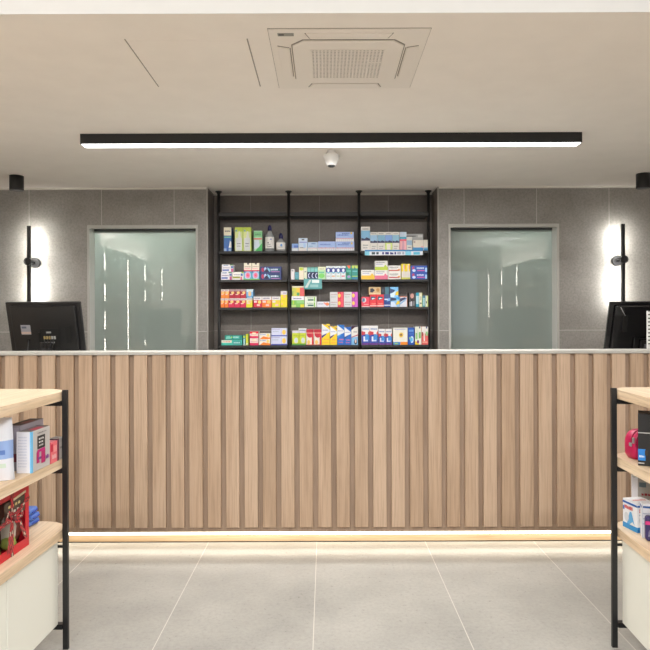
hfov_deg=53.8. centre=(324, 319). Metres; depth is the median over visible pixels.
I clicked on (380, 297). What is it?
box
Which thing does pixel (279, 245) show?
medicine bottle
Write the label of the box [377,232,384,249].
box
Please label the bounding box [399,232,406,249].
box
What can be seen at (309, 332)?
box
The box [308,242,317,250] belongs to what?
box
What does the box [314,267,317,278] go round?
box
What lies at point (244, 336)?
box
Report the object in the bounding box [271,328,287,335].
box
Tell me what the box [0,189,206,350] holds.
wall
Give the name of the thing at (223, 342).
box
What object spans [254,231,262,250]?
box
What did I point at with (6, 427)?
pouch
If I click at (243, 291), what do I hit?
box
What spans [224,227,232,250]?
box
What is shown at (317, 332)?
box
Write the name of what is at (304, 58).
air conditioner
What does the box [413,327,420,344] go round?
box
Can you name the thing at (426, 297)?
box
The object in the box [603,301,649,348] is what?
monitor
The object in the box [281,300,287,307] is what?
box
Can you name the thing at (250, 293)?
box
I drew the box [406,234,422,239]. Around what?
box
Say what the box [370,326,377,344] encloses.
box
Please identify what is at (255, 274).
box
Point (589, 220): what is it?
wall
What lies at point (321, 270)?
box
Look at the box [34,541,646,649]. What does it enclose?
floor
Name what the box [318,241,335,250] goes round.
box
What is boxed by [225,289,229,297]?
box
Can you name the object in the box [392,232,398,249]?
box
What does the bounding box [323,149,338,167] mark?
dome camera
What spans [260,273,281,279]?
box
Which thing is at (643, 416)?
product box
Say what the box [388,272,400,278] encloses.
box
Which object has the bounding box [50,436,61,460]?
product box
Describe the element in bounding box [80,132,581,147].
ceiling light
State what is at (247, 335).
box
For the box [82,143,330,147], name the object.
diffuser
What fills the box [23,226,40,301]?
wall light
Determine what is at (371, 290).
box
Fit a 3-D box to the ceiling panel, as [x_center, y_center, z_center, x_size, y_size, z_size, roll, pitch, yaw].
[-0.543,-1.096,2.755,0.483,0.001,0.510,0,0,0]
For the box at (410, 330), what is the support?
on the wall shelving at (287, 215)
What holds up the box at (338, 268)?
on the wall shelving at (287, 215)
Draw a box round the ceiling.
[0,12,649,193]
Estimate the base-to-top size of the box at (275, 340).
0.074 m
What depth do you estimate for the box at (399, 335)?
5.40 m
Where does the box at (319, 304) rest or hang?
on the wall shelving at (287, 215)
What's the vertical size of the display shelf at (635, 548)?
0.983 m
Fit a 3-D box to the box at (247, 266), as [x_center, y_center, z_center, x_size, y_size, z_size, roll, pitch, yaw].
[-0.652,-0.442,5.456,0.064,0.069,0.111,0,0,0]
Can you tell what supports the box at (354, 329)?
on the wall shelving at (287, 215)
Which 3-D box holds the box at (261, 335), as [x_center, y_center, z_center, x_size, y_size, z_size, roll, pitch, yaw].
[-0.509,0.142,5.461,0.093,0.049,0.111,0,0,0]
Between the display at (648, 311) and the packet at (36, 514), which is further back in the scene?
the display at (648, 311)
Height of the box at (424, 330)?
0.152 m
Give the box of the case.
[625,428,637,458]
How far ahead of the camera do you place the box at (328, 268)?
5.40 m
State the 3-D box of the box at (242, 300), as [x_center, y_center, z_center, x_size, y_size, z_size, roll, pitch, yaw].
[-0.692,-0.141,5.457,0.048,0.077,0.111,0,0,0]
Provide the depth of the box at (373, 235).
5.40 m
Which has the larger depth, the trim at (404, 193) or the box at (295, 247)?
the trim at (404, 193)
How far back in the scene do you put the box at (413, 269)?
5.40 m
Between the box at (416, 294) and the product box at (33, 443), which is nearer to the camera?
the product box at (33, 443)
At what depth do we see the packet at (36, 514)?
2.47 m
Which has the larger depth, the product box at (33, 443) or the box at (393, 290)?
the box at (393, 290)
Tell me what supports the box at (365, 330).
on the wall shelving at (287, 215)
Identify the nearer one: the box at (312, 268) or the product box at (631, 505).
the product box at (631, 505)
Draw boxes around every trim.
[0,186,635,189]
[206,188,208,349]
[213,193,431,194]
[437,187,438,348]
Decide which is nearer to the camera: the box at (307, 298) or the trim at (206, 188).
the trim at (206, 188)
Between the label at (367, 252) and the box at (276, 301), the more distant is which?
the box at (276, 301)
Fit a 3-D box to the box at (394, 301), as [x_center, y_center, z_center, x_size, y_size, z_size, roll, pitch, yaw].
[0.592,-0.148,5.455,0.074,0.084,0.111,0,0,0]
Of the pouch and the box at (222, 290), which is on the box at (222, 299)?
the box at (222, 290)
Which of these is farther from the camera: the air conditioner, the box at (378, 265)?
the box at (378, 265)
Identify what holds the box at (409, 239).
on the wall shelving at (287, 215)
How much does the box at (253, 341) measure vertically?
0.059 m
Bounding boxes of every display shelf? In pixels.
[0,389,68,649]
[610,387,649,649]
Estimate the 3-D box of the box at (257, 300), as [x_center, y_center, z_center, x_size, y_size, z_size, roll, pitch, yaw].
[-0.568,-0.148,5.456,0.070,0.091,0.111,0,0,0]
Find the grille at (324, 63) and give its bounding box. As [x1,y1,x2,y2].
[310,49,385,78]
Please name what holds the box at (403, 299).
on the wall shelving at (287, 215)
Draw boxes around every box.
[0,485,29,563]
[12,418,42,470]
[17,425,49,472]
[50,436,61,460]
[50,440,56,463]
[221,272,231,279]
[221,289,224,297]
[221,298,224,307]
[221,340,242,344]
[222,265,234,271]
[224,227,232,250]
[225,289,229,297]
[225,298,228,307]
[225,335,242,339]
[228,298,233,306]
[229,289,234,297]
[232,272,243,279]
[234,298,239,306]
[235,227,242,250]
[235,289,240,297]
[240,298,245,306]
[241,289,245,297]
[243,227,252,250]
[243,335,245,344]
[244,263,251,270]
[244,271,251,279]
[246,289,254,298]
[246,298,253,306]
[246,334,249,344]
[250,331,259,337]
[250,338,258,344]
[252,263,260,270]
[252,271,259,279]
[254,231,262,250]
[254,297,261,306]
[259,333,270,338]
[259,339,270,344]
[260,266,281,272]
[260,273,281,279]
[262,297,271,306]
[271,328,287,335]
[271,336,287,344]
[272,297,280,306]
[281,291,287,300]
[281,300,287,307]
[291,269,294,279]
[292,244,298,250]
[292,286,304,296]
[292,296,304,306]
[292,331,298,344]
[295,272,298,279]
[299,238,307,250]
[299,267,303,279]
[299,330,305,344]
[304,267,306,278]
[305,296,316,301]
[305,302,316,306]
[306,329,313,344]
[307,267,310,278]
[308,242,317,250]
[311,267,313,278]
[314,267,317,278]
[314,329,321,344]
[317,302,328,306]
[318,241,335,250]
[318,267,325,278]
[322,324,329,344]
[326,266,330,278]
[330,292,343,299]
[330,300,343,306]
[330,326,336,344]
[331,266,335,278]
[336,232,353,241]
[336,242,353,250]
[336,266,340,278]
[337,325,343,344]
[341,266,345,278]
[344,292,357,299]
[344,300,357,306]
[344,327,350,344]
[346,266,351,278]
[351,326,357,344]
[352,266,357,278]
[360,227,369,250]
[361,270,374,278]
[361,297,369,306]
[361,326,369,344]
[368,287,380,294]
[369,294,376,306]
[370,232,376,249]
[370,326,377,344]
[374,261,387,269]
[375,270,387,278]
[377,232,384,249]
[377,294,383,306]
[378,329,384,344]
[381,287,389,293]
[384,294,389,306]
[385,232,391,249]
[385,329,391,344]
[388,266,400,271]
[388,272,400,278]
[390,287,397,296]
[390,297,399,306]
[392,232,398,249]
[392,328,407,344]
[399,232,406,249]
[399,296,406,306]
[400,264,405,278]
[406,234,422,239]
[406,237,411,249]
[406,264,409,278]
[407,293,414,306]
[408,328,413,344]
[410,266,426,272]
[410,273,426,278]
[412,240,427,249]
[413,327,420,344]
[415,293,418,306]
[419,293,421,306]
[421,327,427,344]
[422,296,424,306]
[425,296,427,306]
[623,497,649,532]
[631,474,649,499]
[638,410,649,465]
[640,501,649,537]
[645,515,649,540]
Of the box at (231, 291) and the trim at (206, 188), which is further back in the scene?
the box at (231, 291)
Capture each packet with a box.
[29,506,37,515]
[29,511,39,520]
[29,517,38,526]
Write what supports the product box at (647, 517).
on the display shelf at (635, 548)
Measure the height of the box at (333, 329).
0.158 m
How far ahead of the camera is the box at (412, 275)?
5.40 m
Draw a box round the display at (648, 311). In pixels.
[646,310,649,348]
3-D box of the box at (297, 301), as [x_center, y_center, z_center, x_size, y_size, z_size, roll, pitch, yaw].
[-0.229,-0.150,5.456,0.108,0.094,0.111,0,0,0]
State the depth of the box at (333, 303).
5.40 m
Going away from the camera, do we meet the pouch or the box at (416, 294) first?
the pouch
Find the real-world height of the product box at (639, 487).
0.178 m
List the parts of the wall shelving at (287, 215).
post, shelf, shelf, shelf, shelf, shelf, post, shelf, shelf, shelf, shelf, shelf, post, shelf, shelf, shelf, shelf, shelf, post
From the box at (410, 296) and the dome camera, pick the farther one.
the box at (410, 296)
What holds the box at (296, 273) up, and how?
on the wall shelving at (287, 215)
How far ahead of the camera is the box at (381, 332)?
5.40 m
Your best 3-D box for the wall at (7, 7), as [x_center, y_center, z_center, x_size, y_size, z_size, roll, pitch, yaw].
[0.395,-1.352,2.311,7.100,0.504,0.032,0,0,0]
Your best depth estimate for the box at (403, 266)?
5.40 m
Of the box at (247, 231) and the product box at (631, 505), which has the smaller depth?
the product box at (631, 505)
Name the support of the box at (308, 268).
on the wall shelving at (287, 215)
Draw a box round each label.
[304,279,321,288]
[365,250,422,254]
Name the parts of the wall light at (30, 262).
arm, wall plate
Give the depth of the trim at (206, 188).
5.31 m
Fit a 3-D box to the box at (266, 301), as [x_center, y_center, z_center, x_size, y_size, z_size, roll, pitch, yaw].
[-0.491,-0.148,5.455,0.079,0.091,0.111,0,0,0]
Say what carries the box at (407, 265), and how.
on the wall shelving at (287, 215)
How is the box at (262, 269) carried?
on the box at (263, 276)
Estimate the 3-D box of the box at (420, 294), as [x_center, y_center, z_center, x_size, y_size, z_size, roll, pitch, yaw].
[0.808,-0.167,5.457,0.025,0.120,0.111,0,0,0]
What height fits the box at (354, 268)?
0.118 m
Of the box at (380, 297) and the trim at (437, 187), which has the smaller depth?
the trim at (437, 187)
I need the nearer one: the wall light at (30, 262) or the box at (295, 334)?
the wall light at (30, 262)
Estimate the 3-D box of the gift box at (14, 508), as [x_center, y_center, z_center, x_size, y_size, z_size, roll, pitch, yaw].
[-1.089,0.689,2.085,0.099,0.212,0.364,0,0,2]
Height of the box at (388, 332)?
0.133 m
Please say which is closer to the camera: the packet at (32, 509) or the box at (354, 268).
the packet at (32, 509)
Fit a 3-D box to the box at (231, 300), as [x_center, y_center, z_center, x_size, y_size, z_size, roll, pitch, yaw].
[-0.791,-0.140,5.460,0.048,0.077,0.111,0,0,0]
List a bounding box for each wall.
[0,0,649,14]
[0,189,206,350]
[439,188,649,348]
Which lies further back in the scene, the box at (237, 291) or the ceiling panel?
the box at (237, 291)
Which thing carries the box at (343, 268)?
on the wall shelving at (287, 215)
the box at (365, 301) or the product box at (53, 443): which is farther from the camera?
the box at (365, 301)
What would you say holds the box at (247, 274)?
on the wall shelving at (287, 215)
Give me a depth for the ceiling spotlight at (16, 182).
4.82 m
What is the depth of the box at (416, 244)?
5.40 m
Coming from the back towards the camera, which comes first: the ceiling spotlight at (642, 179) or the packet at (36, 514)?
the ceiling spotlight at (642, 179)
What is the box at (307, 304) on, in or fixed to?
on the wall shelving at (287, 215)
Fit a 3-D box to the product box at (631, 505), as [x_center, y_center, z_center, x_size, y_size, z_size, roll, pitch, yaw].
[1.180,0.733,2.407,0.076,0.108,0.085,0,0,-10]
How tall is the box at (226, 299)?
0.077 m
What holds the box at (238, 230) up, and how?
on the wall shelving at (287, 215)
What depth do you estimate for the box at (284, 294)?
5.40 m
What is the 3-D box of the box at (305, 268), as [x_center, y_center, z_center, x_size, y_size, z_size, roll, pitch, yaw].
[-0.165,-0.388,5.457,0.026,0.103,0.110,0,0,0]
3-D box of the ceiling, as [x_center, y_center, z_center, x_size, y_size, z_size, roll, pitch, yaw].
[0.396,-1.160,4.748,7.100,0.120,4.903,0,0,0]
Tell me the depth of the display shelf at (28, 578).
2.27 m
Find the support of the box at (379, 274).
on the wall shelving at (287, 215)
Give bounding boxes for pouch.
[0,417,14,480]
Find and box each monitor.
[5,301,85,350]
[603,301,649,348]
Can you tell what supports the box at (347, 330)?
on the wall shelving at (287, 215)
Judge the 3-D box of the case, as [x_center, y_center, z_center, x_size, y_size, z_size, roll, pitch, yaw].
[1.188,0.465,2.406,0.112,0.110,0.068,0,0,-10]
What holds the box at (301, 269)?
on the wall shelving at (287, 215)
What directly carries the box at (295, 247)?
on the wall shelving at (287, 215)
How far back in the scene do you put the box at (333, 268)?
5.40 m
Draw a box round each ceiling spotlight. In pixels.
[9,174,23,191]
[636,172,649,189]
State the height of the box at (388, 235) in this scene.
0.158 m
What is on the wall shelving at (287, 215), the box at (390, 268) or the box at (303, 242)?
the box at (303, 242)
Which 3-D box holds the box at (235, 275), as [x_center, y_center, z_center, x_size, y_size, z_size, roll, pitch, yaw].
[-0.736,-0.368,5.459,0.096,0.067,0.111,0,0,0]
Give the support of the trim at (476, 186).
attached to the wall at (589, 220)
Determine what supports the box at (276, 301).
on the wall shelving at (287, 215)
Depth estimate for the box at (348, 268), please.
5.40 m
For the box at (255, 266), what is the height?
0.069 m
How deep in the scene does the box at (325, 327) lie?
5.40 m
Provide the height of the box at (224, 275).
0.067 m
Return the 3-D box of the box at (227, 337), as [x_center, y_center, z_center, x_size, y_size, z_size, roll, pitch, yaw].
[-0.773,0.154,5.456,0.145,0.041,0.111,0,0,0]
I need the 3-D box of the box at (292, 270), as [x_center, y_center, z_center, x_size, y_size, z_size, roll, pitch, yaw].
[-0.273,-0.381,5.460,0.030,0.089,0.110,0,0,0]
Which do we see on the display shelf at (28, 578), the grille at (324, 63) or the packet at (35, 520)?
the packet at (35, 520)
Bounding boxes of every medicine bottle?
[265,225,273,247]
[276,233,284,249]
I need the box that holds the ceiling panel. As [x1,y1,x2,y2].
[124,39,260,86]
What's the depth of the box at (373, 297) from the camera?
5.40 m
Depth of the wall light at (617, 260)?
5.18 m
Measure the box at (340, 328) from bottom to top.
0.169 m
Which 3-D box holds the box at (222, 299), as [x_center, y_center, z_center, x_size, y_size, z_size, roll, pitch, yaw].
[-0.865,-0.140,5.457,0.032,0.077,0.111,0,0,0]
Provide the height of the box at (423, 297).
0.095 m
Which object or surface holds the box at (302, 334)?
on the wall shelving at (287, 215)
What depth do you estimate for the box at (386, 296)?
5.40 m
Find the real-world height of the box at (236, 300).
0.077 m
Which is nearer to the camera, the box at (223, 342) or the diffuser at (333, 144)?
the diffuser at (333, 144)
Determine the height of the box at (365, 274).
0.081 m
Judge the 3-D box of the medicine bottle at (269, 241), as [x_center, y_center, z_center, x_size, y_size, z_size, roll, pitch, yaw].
[-0.470,-0.690,5.444,0.080,0.225,0.062,0,0,0]
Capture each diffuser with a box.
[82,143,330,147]
[331,142,580,146]
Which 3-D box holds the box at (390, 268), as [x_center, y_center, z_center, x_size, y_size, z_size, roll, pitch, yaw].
[0.586,-0.426,5.455,0.107,0.058,0.111,0,0,0]
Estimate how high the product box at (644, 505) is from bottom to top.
0.122 m
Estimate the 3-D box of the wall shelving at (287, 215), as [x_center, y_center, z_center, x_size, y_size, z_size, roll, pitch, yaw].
[-0.009,0.074,5.480,1.848,2.344,0.190,0,0,0]
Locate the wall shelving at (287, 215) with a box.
[215,190,431,349]
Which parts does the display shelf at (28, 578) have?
door, door, post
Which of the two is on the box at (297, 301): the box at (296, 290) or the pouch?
the box at (296, 290)
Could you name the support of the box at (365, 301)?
on the wall shelving at (287, 215)
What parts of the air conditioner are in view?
plate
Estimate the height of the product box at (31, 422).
0.158 m
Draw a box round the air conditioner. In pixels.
[267,28,431,88]
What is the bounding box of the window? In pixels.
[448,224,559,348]
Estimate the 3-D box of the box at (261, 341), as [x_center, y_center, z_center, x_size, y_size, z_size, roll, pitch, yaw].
[-0.509,0.191,5.461,0.093,0.050,0.111,0,0,0]
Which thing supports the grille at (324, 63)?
attached to the air conditioner
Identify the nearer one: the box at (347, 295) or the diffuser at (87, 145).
the diffuser at (87, 145)
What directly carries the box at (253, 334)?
on the box at (253, 341)
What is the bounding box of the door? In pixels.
[87,225,197,350]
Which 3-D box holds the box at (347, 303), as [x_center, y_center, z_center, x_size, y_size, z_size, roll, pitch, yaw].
[0.219,-0.137,5.455,0.117,0.063,0.111,0,0,0]
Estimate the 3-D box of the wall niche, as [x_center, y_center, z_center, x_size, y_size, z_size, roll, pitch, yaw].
[-0.016,0.074,5.513,2.038,2.346,0.373,0,0,0]
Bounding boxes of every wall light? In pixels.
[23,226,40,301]
[611,224,628,300]
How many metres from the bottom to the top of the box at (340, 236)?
0.081 m
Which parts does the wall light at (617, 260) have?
wall plate, arm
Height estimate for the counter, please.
1.072 m
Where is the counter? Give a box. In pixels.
[0,349,649,542]
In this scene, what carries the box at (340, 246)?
on the wall shelving at (287, 215)
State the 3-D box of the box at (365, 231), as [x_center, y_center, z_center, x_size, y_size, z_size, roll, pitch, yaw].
[0.343,-0.682,5.457,0.075,0.204,0.111,0,0,0]
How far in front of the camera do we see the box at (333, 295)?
5.40 m
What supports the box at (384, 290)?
on the box at (386, 296)
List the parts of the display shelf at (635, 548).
post, door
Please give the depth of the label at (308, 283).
5.38 m
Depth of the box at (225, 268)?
5.40 m
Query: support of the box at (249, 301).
on the wall shelving at (287, 215)
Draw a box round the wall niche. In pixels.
[208,188,437,349]
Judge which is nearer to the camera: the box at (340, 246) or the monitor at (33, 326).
the monitor at (33, 326)

